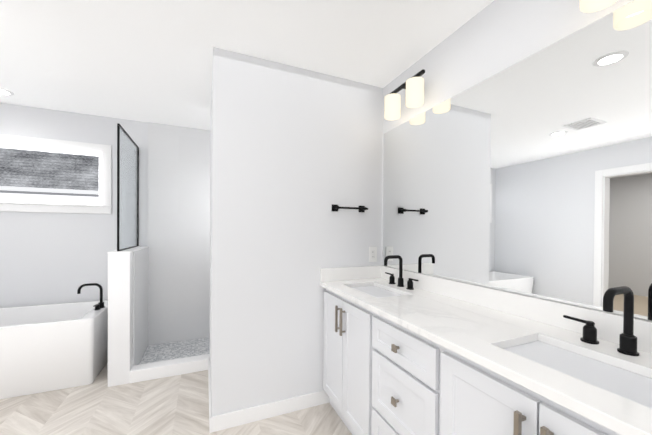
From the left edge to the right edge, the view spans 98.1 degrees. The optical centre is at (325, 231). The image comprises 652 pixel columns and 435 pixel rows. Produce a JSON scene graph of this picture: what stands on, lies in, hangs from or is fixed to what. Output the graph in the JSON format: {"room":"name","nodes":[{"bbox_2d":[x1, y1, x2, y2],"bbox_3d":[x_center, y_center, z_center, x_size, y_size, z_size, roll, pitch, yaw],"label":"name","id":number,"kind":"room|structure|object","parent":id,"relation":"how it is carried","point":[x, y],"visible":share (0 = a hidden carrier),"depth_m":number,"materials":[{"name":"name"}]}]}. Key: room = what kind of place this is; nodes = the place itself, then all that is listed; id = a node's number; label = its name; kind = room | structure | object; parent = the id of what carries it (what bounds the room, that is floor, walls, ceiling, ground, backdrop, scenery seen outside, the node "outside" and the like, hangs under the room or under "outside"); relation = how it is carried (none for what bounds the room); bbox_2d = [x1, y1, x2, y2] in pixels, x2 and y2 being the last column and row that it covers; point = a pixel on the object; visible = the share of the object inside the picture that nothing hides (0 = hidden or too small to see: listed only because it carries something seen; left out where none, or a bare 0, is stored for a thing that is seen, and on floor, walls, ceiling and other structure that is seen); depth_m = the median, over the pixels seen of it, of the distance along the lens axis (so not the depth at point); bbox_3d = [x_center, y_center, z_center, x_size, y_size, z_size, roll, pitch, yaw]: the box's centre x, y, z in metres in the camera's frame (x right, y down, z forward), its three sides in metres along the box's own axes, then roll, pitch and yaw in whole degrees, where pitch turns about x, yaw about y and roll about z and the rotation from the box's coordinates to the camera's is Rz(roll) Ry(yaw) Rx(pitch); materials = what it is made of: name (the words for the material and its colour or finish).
{"room":"bathroom","nodes":[
{"label":"bathroom","id":0,"kind":"room"},
{"bbox_2d":[0,103,147,307],"bbox_3d":[-2.014,0.037,3.231,3.880,2.512,0.140,0,0,-23],"label":"wall","id":1,"kind":"structure","parent":0,"point":[46,258],"depth_m":2.88,"materials":[{"name":"white paint"}]},
{"bbox_2d":[0,134,112,213],"bbox_3d":[-2.919,-0.555,2.779,1.365,0.730,0.090,0,0,-23],"label":"window","id":2,"kind":"structure","parent":1,"relation":"in","point":[105,206],"depth_m":2.87,"materials":[{"name":"white wood"}]},
{"bbox_2d":[0,148,98,202],"bbox_3d":[-2.939,-0.556,2.825,1.171,0.556,0.001,0,0,-23],"label":"exterior view","id":3,"kind":"object","parent":2,"relation":"in","point":[29,175],"visible":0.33,"depth_m":2.88,"materials":[{"name":"grey"}]},
{"bbox_2d":[108,252,132,386],"bbox_3d":[-1.910,0.738,2.765,0.154,1.118,0.812,0,0,-23],"label":"wall","id":4,"kind":"structure","parent":0,"point":[120,315],"depth_m":2.40,"materials":[{"name":"white paint"}]},
{"bbox_2d":[107,246,147,252],"bbox_3d":[-1.905,0.173,2.759,0.162,0.012,0.816,0,0,-23],"label":"trim","id":5,"kind":"structure","parent":4,"relation":"on","point":[133,249],"depth_m":2.53,"materials":[{"name":"white stone"}]},
{"bbox_2d":[117,123,138,250],"bbox_3d":[-1.922,-0.379,2.766,0.016,1.088,0.773,0,0,-23],"label":"glass","id":6,"kind":"object","parent":5,"relation":"on","point":[119,169],"visible":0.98,"depth_m":2.68,"materials":[{"name":"black"}]},
{"bbox_2d":[133,108,210,364],"bbox_3d":[-0.961,0.044,3.224,1.948,2.512,0.702,0,0,-23],"label":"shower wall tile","id":7,"kind":"structure","parent":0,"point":[171,282],"depth_m":3.26,"materials":[{"name":"white tile"}]},
{"bbox_2d":[0,362,351,434],"bbox_3d":[-0.962,1.317,0.732,4.539,0.001,6.603,0,0,-23],"label":"floor","id":8,"kind":"structure","parent":0,"point":[176,405],"depth_m":2.03,"materials":[{"name":"wood"}]},
{"bbox_2d":[0,283,107,398],"bbox_3d":[-2.758,0.889,2.413,1.453,0.808,0.716,0,0,-23],"label":"tub","id":9,"kind":"object","parent":8,"relation":"on","point":[48,347],"visible":0.94,"depth_m":2.32,"materials":[{"name":"white ceramic"}]},
{"bbox_2d":[129,354,209,382],"bbox_3d":[-1.412,1.249,2.596,0.634,0.105,0.120,0,0,-23],"label":"shower curb","id":10,"kind":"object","parent":8,"relation":"on","point":[159,369],"depth_m":2.55,"materials":[{"name":"white"}]},
{"bbox_2d":[139,337,208,364],"bbox_3d":[-0.970,1.290,3.233,1.948,0.022,0.702,0,0,-23],"label":"shower floor","id":11,"kind":"structure","parent":8,"relation":"on","point":[173,350],"depth_m":3.03,"materials":[{"name":"tile"}]},
{"bbox_2d":[320,279,651,434],"bbox_3d":[0.726,0.875,1.028,0.565,0.904,2.672,0,0,-23],"label":"bathroom vanity","id":12,"kind":"object","parent":8,"relation":"on","point":[405,352],"depth_m":1.04,"materials":[{"name":"white paint"}]},
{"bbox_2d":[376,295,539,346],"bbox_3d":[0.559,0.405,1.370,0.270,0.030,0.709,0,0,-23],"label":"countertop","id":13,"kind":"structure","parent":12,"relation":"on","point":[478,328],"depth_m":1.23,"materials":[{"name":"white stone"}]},
{"bbox_2d":[0,0,493,129],"bbox_3d":[-0.856,-1.254,0.714,4.020,0.120,5.657,0,0,-23],"label":"ceiling","id":14,"kind":"structure","parent":0,"point":[145,60],"depth_m":1.81,"materials":[{"name":"white paint"}]},
{"bbox_2d":[0,88,13,95],"bbox_3d":[-2.824,-1.215,2.446,0.176,0.008,0.176,0,0,-23],"label":"recessed light","id":15,"kind":"object","parent":14,"relation":"in","point":[3,91],"visible":0.94,"depth_m":2.46,"materials":[{"name":"white"}]},
{"bbox_2d":[209,47,382,415],"bbox_3d":[-0.334,0.053,2.566,1.314,2.512,1.001,0,0,-23],"label":"wall","id":16,"kind":"structure","parent":0,"point":[296,153],"depth_m":2.03,"materials":[{"name":"white paint"}]},
{"bbox_2d":[208,360,212,432],"bbox_3d":[-0.928,1.257,2.250,0.014,0.100,0.896,0,0,-23],"label":"baseboard","id":17,"kind":"structure","parent":16,"relation":"attached to","point":[209,387],"depth_m":1.99,"materials":[{"name":"white"}]},
{"bbox_2d":[211,390,328,431],"bbox_3d":[-0.357,1.263,2.016,0.840,0.100,0.014,0,0,-23],"label":"baseboard","id":18,"kind":"structure","parent":16,"relation":"attached to","point":[248,415],"depth_m":1.99,"materials":[{"name":"white"}]},
{"bbox_2d":[332,204,367,211],"bbox_3d":[0.190,-0.181,2.209,0.293,0.052,0.062,0,0,-23],"label":"towel bar","id":19,"kind":"object","parent":16,"relation":"attached to","point":[360,208],"visible":1,"depth_m":2.19,"materials":[{"name":"black metal"}]},
{"bbox_2d":[369,247,376,261],"bbox_3d":[0.387,0.186,2.326,0.074,0.124,0.008,0,0,-23],"label":"electrical outlet","id":20,"kind":"object","parent":16,"relation":"attached to","point":[372,254],"visible":1,"depth_m":2.32,"materials":[{"name":"white plastic"}]},
{"bbox_2d":[382,0,648,320],"bbox_3d":[0.919,0.070,1.486,0.140,2.512,5.657,0,0,-23],"label":"wall","id":21,"kind":"structure","parent":0,"point":[494,37],"depth_m":1.48,"materials":[{"name":"white paint"}]},
{"bbox_2d":[384,69,424,119],"bbox_3d":[0.554,-0.929,1.943,0.174,0.216,0.400,0,0,-23],"label":"sconce","id":22,"kind":"object","parent":21,"relation":"attached to","point":[413,86],"visible":1,"depth_m":1.86,"materials":[{"name":"black"}]},
{"bbox_2d":[383,0,651,320],"bbox_3d":[0.996,-0.251,1.121,0.005,1.087,2.651,0,0,-23],"label":"mirror","id":23,"kind":"object","parent":21,"relation":"attached to","point":[531,175],"visible":1,"depth_m":1.23,"materials":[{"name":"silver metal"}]},
{"bbox_2d":[580,0,617,12],"bbox_3d":[1.015,-0.893,0.867,0.174,0.216,0.400,0,0,-23],"label":"sconce","id":24,"kind":"object","parent":21,"relation":"attached to","point":[588,6],"visible":1,"depth_m":1.01,"materials":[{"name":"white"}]}
]}

